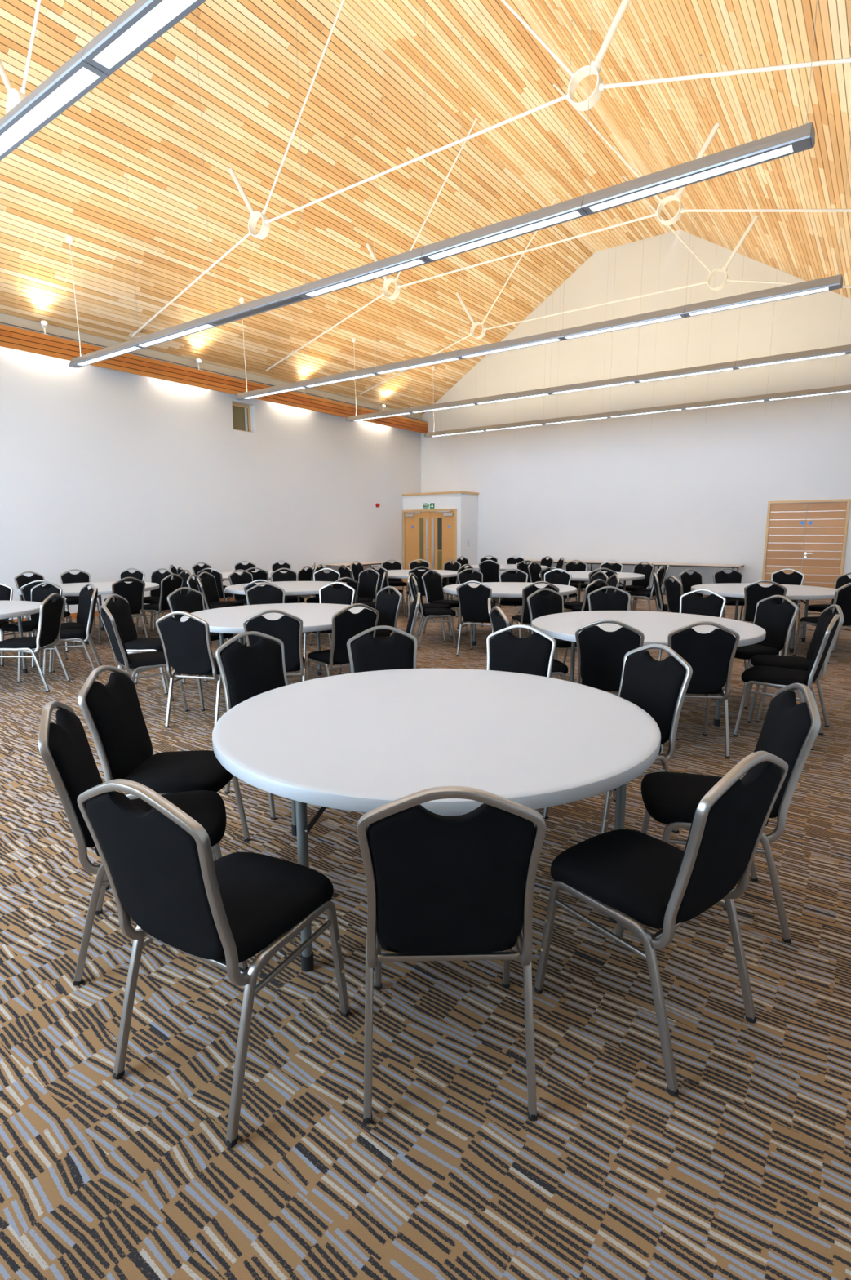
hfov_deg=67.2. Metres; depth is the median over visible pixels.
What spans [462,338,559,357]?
diffuser
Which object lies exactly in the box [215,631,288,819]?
banquet chair
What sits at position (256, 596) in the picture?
banquet chair
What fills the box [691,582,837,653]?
round table
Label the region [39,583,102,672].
banquet chair
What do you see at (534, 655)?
banquet chair
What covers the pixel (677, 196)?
roof truss
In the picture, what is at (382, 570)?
banquet chair
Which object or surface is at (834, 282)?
pendant light
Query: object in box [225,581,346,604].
round table
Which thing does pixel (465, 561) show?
banquet chair
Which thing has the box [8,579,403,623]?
baseboard
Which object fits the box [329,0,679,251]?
ceiling
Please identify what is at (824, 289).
diffuser
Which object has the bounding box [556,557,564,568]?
banquet chair
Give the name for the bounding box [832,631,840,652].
banquet chair
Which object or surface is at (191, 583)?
banquet chair
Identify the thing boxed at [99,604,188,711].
banquet chair
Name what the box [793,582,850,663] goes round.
banquet chair
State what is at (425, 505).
exit sign
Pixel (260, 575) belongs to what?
banquet chair
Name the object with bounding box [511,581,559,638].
banquet chair
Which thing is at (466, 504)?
wall
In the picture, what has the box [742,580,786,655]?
banquet chair
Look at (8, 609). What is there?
round table
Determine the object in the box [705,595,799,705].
banquet chair
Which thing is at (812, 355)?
diffuser
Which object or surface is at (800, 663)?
banquet chair
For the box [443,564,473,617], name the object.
banquet chair
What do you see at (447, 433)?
diffuser
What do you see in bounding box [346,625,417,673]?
banquet chair
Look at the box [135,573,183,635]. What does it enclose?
banquet chair
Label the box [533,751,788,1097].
banquet chair
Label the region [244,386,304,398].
diffuser
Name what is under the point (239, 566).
banquet chair
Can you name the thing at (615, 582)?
banquet chair
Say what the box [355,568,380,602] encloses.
banquet chair
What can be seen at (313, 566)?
banquet chair
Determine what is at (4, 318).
trim
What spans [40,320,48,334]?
uplight
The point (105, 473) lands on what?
wall
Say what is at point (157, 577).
banquet chair
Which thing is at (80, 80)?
diffuser
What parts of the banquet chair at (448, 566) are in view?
seat, backrest, frame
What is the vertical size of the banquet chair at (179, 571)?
0.935 m
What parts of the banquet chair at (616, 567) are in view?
backrest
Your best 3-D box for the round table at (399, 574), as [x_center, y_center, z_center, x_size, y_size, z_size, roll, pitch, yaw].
[-0.234,-0.924,12.242,1.830,0.740,1.830,0,10,0]
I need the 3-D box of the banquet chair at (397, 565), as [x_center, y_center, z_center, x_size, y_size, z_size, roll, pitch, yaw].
[-0.640,-1.185,13.225,0.461,0.935,0.570,-3,10,-15]
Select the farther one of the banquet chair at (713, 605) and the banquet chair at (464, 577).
the banquet chair at (464, 577)
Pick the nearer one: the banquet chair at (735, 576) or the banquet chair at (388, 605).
the banquet chair at (388, 605)
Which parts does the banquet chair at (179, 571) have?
frame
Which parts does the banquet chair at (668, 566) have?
seat, frame, backrest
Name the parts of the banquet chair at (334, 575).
seat, backrest, frame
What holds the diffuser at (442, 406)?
attached to the pendant light at (844, 349)
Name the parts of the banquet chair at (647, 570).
seat, backrest, frame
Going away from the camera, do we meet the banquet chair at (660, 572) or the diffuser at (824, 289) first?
the diffuser at (824, 289)
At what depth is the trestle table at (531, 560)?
16.68 m
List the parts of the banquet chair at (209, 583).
frame, backrest, seat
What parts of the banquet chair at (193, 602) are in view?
frame, backrest, seat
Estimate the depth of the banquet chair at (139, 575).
10.56 m
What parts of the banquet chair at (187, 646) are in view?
leg, backrest, frame, seat, leg, leg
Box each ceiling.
[0,0,595,415]
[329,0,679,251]
[520,0,850,298]
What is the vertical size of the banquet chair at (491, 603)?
0.935 m
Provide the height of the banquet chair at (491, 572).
0.935 m
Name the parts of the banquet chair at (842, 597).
leg, seat, frame, backrest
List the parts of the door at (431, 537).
vision panel, vision panel, vision panel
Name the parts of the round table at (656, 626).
leg, leg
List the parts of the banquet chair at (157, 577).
seat, leg, backrest, frame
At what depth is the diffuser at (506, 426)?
15.85 m
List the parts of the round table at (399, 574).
leg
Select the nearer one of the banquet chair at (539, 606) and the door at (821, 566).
the banquet chair at (539, 606)
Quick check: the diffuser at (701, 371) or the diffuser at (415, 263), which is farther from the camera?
the diffuser at (701, 371)
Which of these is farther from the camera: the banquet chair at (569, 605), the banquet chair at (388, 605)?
the banquet chair at (569, 605)
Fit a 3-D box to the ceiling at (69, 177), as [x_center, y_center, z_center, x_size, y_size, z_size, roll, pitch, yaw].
[-3.192,-6.838,10.121,5.259,3.332,17.800,7,12,35]
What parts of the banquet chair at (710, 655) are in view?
leg, backrest, frame, seat, leg, leg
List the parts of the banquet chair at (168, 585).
leg, leg, seat, frame, backrest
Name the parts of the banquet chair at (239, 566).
backrest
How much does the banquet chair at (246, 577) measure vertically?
0.935 m
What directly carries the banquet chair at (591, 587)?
on the floor
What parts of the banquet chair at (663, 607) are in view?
frame, backrest, seat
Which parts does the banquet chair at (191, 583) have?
frame, backrest, seat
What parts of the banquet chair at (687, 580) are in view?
frame, backrest, leg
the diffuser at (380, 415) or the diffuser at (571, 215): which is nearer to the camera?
the diffuser at (571, 215)
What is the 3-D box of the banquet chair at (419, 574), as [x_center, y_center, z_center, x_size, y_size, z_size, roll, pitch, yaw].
[-0.094,-0.818,11.053,0.461,0.935,0.570,-1,10,-7]
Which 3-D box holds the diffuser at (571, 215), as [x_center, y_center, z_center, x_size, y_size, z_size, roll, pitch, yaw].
[0.641,-3.505,5.555,1.450,0.018,0.084,7,12,35]
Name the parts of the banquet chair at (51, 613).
leg, leg, seat, leg, frame, backrest, leg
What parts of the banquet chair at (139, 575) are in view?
backrest, frame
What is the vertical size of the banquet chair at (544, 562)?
0.935 m
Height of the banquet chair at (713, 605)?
0.935 m
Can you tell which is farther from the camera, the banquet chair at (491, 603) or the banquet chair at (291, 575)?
the banquet chair at (291, 575)
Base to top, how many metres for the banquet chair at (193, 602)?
0.935 m
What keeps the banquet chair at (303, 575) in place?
on the floor
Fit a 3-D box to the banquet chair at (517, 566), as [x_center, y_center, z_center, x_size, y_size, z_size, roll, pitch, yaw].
[1.925,-0.927,11.647,0.570,0.935,0.461,2,10,13]
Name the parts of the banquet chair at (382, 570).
backrest, frame, seat, leg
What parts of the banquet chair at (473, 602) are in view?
leg, leg, backrest, frame, seat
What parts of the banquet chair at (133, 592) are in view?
leg, frame, backrest, leg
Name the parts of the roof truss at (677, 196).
tie rod, tie rod, tie rod, tie rod, tie rod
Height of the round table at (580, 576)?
0.740 m
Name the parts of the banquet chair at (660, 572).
seat, leg, frame, leg, backrest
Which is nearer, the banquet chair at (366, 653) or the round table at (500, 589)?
the banquet chair at (366, 653)
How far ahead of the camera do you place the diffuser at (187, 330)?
8.28 m
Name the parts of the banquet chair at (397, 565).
frame, backrest, seat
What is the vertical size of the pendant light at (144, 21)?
4.135 m
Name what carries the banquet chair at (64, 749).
on the floor
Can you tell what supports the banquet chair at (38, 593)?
on the floor
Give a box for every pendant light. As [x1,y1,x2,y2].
[0,0,206,160]
[65,0,817,367]
[235,19,850,399]
[346,142,850,422]
[424,216,850,437]
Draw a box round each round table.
[0,600,41,673]
[16,582,159,644]
[180,603,374,686]
[212,668,661,972]
[221,571,296,581]
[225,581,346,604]
[386,569,457,615]
[443,582,577,645]
[464,564,547,571]
[531,610,766,726]
[539,571,645,601]
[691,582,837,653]
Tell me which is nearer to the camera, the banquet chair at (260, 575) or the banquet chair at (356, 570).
the banquet chair at (260, 575)
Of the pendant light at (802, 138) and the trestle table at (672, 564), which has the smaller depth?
the pendant light at (802, 138)
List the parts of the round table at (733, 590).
leg, leg, leg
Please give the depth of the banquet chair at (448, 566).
12.96 m
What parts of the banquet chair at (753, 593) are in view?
seat, frame, backrest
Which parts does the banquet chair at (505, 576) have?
seat, backrest, frame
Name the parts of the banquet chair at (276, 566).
backrest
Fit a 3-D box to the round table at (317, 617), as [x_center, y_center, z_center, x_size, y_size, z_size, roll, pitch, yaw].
[-1.366,0.112,6.179,1.830,0.740,1.830,3,10,20]
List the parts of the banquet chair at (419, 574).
leg, leg, frame, backrest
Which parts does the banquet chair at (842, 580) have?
leg, seat, frame, backrest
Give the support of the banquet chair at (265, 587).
on the floor
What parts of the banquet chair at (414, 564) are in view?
frame, backrest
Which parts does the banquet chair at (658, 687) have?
leg, leg, leg, backrest, frame, leg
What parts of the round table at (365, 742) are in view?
leg, leg, leg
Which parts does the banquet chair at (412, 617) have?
seat, backrest, frame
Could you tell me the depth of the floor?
1.81 m
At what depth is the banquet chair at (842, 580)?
8.81 m
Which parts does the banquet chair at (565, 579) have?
backrest, frame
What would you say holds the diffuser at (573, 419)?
attached to the pendant light at (845, 388)
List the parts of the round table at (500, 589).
leg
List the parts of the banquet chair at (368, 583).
seat, backrest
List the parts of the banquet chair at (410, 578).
frame, leg, backrest, leg, seat, leg, leg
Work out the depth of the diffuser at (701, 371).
10.53 m
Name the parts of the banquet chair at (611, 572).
backrest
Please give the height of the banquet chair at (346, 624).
0.935 m
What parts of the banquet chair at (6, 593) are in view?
seat, backrest, frame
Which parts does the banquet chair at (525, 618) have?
leg, leg, seat, backrest, frame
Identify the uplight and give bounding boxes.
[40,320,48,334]
[196,359,201,370]
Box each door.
[403,508,457,582]
[761,498,850,600]
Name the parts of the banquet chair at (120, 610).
backrest, frame, leg, leg, seat, leg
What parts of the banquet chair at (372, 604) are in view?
seat, backrest, frame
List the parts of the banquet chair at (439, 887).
leg, leg, seat, backrest, frame, leg, leg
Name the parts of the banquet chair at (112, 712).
frame, backrest, leg, seat, leg, leg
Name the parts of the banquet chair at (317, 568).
frame, backrest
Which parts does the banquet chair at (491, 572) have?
backrest, frame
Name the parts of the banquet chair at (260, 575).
backrest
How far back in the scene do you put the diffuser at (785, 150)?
4.64 m
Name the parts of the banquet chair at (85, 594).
leg, leg, seat, leg, backrest, frame, leg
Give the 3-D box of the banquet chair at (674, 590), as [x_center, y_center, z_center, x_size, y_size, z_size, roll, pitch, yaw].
[3.429,-0.368,8.320,0.570,0.935,0.461,-1,10,-7]
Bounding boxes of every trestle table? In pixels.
[324,561,391,572]
[524,559,584,564]
[577,560,659,591]
[653,562,744,593]
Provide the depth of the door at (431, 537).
18.33 m
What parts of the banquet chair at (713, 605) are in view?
leg, backrest, frame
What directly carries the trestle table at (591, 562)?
on the floor
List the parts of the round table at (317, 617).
leg, leg, leg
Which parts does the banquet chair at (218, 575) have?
backrest, seat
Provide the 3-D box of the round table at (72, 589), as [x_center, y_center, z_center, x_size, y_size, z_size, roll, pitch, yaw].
[-4.850,-0.411,9.344,1.830,0.740,1.830,-3,10,-18]
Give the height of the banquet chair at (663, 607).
0.935 m
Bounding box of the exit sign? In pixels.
[422,502,435,509]
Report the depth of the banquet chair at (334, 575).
10.31 m
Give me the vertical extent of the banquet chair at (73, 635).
0.935 m
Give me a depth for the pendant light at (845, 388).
13.76 m
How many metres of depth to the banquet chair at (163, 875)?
1.64 m
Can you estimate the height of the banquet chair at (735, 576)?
0.935 m
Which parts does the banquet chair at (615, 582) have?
seat, backrest, frame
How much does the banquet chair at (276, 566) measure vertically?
0.935 m
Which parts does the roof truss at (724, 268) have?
tie rod, tie rod, tie rod, tie rod, tie rod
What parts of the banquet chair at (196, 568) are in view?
frame, backrest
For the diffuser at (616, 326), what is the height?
0.018 m
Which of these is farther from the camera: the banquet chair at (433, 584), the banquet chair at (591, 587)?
the banquet chair at (433, 584)
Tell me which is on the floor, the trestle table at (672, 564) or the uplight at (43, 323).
the trestle table at (672, 564)
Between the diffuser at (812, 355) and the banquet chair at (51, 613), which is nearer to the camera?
the banquet chair at (51, 613)
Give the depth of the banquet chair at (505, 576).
9.94 m
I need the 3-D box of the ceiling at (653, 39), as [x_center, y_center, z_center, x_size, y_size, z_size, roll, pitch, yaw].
[2.682,-6.158,5.971,5.264,3.332,17.800,7,12,35]
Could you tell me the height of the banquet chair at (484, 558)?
0.935 m
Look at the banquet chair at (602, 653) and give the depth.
4.31 m
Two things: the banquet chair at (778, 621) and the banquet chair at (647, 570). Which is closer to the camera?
the banquet chair at (778, 621)
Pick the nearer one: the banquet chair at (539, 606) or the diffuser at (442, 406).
the banquet chair at (539, 606)
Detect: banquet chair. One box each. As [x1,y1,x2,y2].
[0,582,17,663]
[0,582,67,667]
[0,593,70,692]
[13,571,67,622]
[20,580,75,654]
[38,701,226,986]
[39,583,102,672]
[42,587,101,677]
[59,568,101,628]
[77,665,250,889]
[77,778,350,1147]
[97,577,147,644]
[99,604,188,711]
[102,594,185,694]
[103,568,147,628]
[131,568,173,629]
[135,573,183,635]
[149,569,191,631]
[155,610,222,728]
[166,586,233,682]
[168,564,177,578]
[177,566,190,591]
[186,573,238,639]
[191,562,229,600]
[195,577,247,645]
[196,568,237,601]
[197,571,244,605]
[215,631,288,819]
[228,569,253,605]
[233,560,256,571]
[240,567,268,582]
[243,609,307,681]
[244,579,279,601]
[245,582,284,604]
[270,568,305,603]
[271,560,291,582]
[295,565,313,603]
[301,564,324,598]
[303,582,355,670]
[306,568,340,603]
[306,603,379,680]
[310,562,315,597]
[310,577,359,648]
[337,564,374,601]
[337,586,402,674]
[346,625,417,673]
[350,560,364,582]
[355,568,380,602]
[355,572,386,608]
[356,786,546,1124]
[367,564,405,616]
[375,592,420,639]
[381,559,408,605]
[405,566,435,620]
[408,559,430,603]
[408,573,453,641]
[412,575,457,648]
[422,569,468,632]
[428,560,461,603]
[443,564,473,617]
[455,555,469,596]
[456,580,493,656]
[457,568,496,628]
[479,560,500,605]
[480,555,497,564]
[486,624,556,677]
[488,597,498,632]
[489,606,568,680]
[498,568,529,632]
[506,555,524,573]
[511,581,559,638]
[514,560,536,606]
[515,563,521,614]
[527,588,577,679]
[528,561,542,582]
[529,568,572,631]
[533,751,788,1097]
[540,555,554,572]
[540,566,577,612]
[542,644,693,834]
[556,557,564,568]
[564,560,588,588]
[564,571,608,610]
[572,573,619,611]
[572,578,608,612]
[575,619,644,695]
[587,586,631,610]
[588,568,617,583]
[600,560,623,586]
[617,561,654,609]
[627,565,665,611]
[633,564,670,610]
[640,683,821,942]
[653,572,671,612]
[657,588,726,661]
[659,621,740,758]
[663,575,684,613]
[679,568,725,617]
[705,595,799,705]
[713,568,752,622]
[733,613,840,750]
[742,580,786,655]
[744,604,844,727]
[771,568,804,630]
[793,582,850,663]
[800,572,850,638]
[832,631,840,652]
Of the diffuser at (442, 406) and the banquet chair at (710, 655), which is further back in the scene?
the diffuser at (442, 406)
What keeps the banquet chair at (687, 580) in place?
on the floor
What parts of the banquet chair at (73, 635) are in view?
leg, leg, seat, frame, leg, backrest, leg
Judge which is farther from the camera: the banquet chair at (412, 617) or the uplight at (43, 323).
the uplight at (43, 323)
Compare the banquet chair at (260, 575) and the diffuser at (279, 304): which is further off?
the banquet chair at (260, 575)
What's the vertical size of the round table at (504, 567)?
0.740 m
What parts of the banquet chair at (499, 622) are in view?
frame, backrest, leg, seat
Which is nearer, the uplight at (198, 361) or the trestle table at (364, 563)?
the uplight at (198, 361)
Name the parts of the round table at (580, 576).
leg, leg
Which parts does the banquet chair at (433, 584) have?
frame, backrest, seat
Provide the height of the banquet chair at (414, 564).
0.935 m
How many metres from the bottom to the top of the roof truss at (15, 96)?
3.196 m
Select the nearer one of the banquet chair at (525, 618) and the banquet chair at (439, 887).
the banquet chair at (439, 887)
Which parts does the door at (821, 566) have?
panel, panel, panel, panel, panel, panel, panel, panel, panel, panel, panel, panel, panel, panel, panel, panel, panel, panel, panel, panel, panel, panel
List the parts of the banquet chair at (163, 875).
leg, backrest, frame, leg, leg, seat, leg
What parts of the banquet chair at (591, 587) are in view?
backrest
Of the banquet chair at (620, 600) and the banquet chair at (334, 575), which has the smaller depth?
the banquet chair at (620, 600)
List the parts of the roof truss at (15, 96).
tie rod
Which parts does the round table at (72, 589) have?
leg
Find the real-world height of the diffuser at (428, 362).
0.018 m
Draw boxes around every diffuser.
[0,67,96,154]
[78,346,139,364]
[95,0,194,66]
[140,324,212,346]
[213,296,303,324]
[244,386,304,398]
[306,373,373,386]
[307,259,422,296]
[356,413,409,420]
[378,358,457,373]
[413,404,474,413]
[430,211,579,258]
[432,431,480,436]
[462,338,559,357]
[478,394,547,404]
[487,424,541,431]
[545,417,607,424]
[552,382,634,393]
[565,315,680,338]
[591,145,792,210]
[611,408,681,417]
[640,368,732,382]
[687,400,764,408]
[690,287,828,315]
[740,352,845,368]
[769,391,850,399]
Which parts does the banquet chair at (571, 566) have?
backrest, seat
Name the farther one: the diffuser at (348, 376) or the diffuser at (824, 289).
the diffuser at (348, 376)
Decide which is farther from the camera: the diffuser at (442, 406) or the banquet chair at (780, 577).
the diffuser at (442, 406)
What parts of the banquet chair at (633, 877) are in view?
leg, seat, leg, leg, frame, backrest, leg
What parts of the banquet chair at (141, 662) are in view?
backrest, frame, leg, seat, leg, leg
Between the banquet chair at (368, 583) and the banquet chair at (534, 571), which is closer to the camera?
the banquet chair at (368, 583)
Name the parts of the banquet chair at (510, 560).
frame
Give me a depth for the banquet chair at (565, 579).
9.88 m
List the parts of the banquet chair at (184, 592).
leg, seat, backrest, frame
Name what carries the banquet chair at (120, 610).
on the floor
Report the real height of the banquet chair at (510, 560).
0.935 m
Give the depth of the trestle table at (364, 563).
16.58 m
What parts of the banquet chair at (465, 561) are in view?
backrest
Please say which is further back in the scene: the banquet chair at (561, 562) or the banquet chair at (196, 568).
the banquet chair at (561, 562)
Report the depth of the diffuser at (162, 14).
3.25 m
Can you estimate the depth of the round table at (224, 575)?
11.84 m
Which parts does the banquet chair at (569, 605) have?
seat, backrest, frame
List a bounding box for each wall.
[0,312,421,619]
[403,493,478,582]
[421,229,850,600]
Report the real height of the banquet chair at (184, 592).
0.935 m
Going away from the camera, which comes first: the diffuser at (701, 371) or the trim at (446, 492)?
the diffuser at (701, 371)
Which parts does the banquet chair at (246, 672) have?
leg, frame, backrest, leg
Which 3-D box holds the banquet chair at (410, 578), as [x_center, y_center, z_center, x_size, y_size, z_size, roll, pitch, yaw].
[0.065,-0.480,9.066,0.570,0.935,0.461,2,10,15]
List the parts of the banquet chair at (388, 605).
leg, seat, backrest, frame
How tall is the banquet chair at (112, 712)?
0.935 m
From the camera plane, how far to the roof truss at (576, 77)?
6.71 m
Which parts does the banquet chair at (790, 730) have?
leg, leg, seat, leg, leg, backrest, frame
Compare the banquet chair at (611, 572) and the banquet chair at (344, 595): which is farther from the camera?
the banquet chair at (611, 572)
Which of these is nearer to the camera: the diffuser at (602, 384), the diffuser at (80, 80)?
the diffuser at (80, 80)
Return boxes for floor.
[0,582,850,1279]
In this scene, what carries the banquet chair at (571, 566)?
on the floor
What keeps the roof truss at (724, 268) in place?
attached to the ceiling at (653, 39)
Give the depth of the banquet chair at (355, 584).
8.30 m
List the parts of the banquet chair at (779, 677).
leg, leg, seat, leg, frame, leg, backrest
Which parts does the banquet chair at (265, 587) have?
backrest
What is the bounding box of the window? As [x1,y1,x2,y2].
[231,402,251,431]
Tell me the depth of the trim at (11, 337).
12.30 m
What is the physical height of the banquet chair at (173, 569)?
0.935 m
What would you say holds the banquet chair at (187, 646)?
on the floor
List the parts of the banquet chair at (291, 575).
backrest, frame, seat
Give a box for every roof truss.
[0,0,41,113]
[130,0,850,337]
[266,84,850,371]
[360,175,850,395]
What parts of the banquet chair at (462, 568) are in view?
leg, frame, backrest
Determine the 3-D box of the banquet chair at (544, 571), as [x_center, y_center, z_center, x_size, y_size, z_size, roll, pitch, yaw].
[2.230,-0.761,10.662,0.461,0.935,0.570,8,13,42]
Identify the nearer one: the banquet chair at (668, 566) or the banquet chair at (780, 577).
the banquet chair at (780, 577)
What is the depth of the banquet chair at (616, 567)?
12.45 m
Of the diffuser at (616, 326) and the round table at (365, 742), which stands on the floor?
the round table at (365, 742)
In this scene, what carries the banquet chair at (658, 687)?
on the floor
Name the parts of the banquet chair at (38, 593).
leg, seat, leg, leg, backrest, frame, leg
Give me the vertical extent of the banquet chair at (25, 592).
0.935 m
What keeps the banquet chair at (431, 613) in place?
on the floor
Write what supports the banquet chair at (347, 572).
on the floor
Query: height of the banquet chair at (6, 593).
0.935 m
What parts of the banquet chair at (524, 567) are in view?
frame, backrest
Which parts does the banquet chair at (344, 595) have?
leg, seat, backrest, frame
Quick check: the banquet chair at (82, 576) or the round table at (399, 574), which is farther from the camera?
the round table at (399, 574)
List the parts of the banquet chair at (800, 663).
leg, leg, seat, backrest, leg, frame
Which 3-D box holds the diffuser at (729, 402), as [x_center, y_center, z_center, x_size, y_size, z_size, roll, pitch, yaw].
[6.080,-4.801,13.042,1.450,0.018,0.084,7,12,35]
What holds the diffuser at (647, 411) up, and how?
attached to the pendant light at (845, 388)
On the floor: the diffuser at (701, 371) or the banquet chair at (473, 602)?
the banquet chair at (473, 602)
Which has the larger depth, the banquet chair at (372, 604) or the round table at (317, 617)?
the banquet chair at (372, 604)
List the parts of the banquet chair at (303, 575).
backrest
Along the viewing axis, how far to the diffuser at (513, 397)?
12.40 m
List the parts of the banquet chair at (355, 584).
leg, leg, backrest, frame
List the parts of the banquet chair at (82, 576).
leg, backrest, frame, seat, leg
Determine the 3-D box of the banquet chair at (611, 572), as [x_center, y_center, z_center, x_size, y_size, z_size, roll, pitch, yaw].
[2.826,-0.715,10.373,0.461,0.935,0.570,1,10,7]
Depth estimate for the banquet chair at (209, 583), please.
9.50 m
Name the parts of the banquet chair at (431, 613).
backrest, leg, frame, leg, seat, leg, leg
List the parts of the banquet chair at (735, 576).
backrest, frame, seat, leg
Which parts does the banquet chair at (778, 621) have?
leg, leg, seat, backrest, frame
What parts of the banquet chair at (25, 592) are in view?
backrest, frame, leg, seat, leg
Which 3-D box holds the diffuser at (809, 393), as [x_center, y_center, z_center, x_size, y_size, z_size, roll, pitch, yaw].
[7.324,-4.657,12.163,1.390,0.018,0.084,7,12,35]
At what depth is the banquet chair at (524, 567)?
12.82 m
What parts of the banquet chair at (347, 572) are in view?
backrest, frame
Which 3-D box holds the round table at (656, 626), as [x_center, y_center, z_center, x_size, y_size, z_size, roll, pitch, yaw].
[1.816,0.229,5.410,1.830,0.740,1.830,-7,12,-36]
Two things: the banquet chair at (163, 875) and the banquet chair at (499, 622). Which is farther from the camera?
the banquet chair at (499, 622)
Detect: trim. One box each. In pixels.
[0,312,422,420]
[0,324,428,433]
[402,491,479,495]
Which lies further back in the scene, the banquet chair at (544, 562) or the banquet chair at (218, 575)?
the banquet chair at (544, 562)
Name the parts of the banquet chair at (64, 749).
frame, backrest, leg, leg, seat, leg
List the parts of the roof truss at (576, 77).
tie rod, tie rod, tie rod, tie rod, tie rod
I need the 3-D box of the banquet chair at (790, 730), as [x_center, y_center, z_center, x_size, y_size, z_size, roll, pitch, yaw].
[1.168,0.621,2.559,0.570,0.935,0.461,2,10,12]
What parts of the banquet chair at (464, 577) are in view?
leg, frame, backrest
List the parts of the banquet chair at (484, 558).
backrest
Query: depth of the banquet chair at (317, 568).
11.48 m
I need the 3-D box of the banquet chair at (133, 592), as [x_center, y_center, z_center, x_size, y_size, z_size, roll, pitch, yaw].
[-4.125,-0.398,8.690,0.570,0.935,0.461,7,12,38]
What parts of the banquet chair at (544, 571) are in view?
backrest, frame, seat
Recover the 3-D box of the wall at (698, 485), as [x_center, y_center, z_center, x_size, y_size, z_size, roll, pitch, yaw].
[4.995,-5.348,15.664,12.980,8.270,0.200,7,12,35]
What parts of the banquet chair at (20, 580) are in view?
frame, backrest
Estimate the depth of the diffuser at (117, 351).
9.21 m
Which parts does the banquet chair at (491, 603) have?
frame, backrest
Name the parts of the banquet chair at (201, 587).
frame, backrest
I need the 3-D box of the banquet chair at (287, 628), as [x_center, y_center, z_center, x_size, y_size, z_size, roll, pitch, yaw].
[-1.201,0.186,5.181,0.461,0.935,0.570,-2,10,-9]
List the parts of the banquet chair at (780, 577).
backrest, frame, leg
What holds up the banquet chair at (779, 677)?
on the floor
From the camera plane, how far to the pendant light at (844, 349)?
11.08 m
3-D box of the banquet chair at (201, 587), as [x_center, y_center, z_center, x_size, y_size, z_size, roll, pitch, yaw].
[-2.721,-0.376,8.520,0.570,0.935,0.461,-5,11,-24]
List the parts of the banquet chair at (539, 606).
frame, backrest, leg, seat, leg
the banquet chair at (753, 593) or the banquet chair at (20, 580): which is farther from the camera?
the banquet chair at (20, 580)
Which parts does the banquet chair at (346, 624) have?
leg, leg, seat, frame, backrest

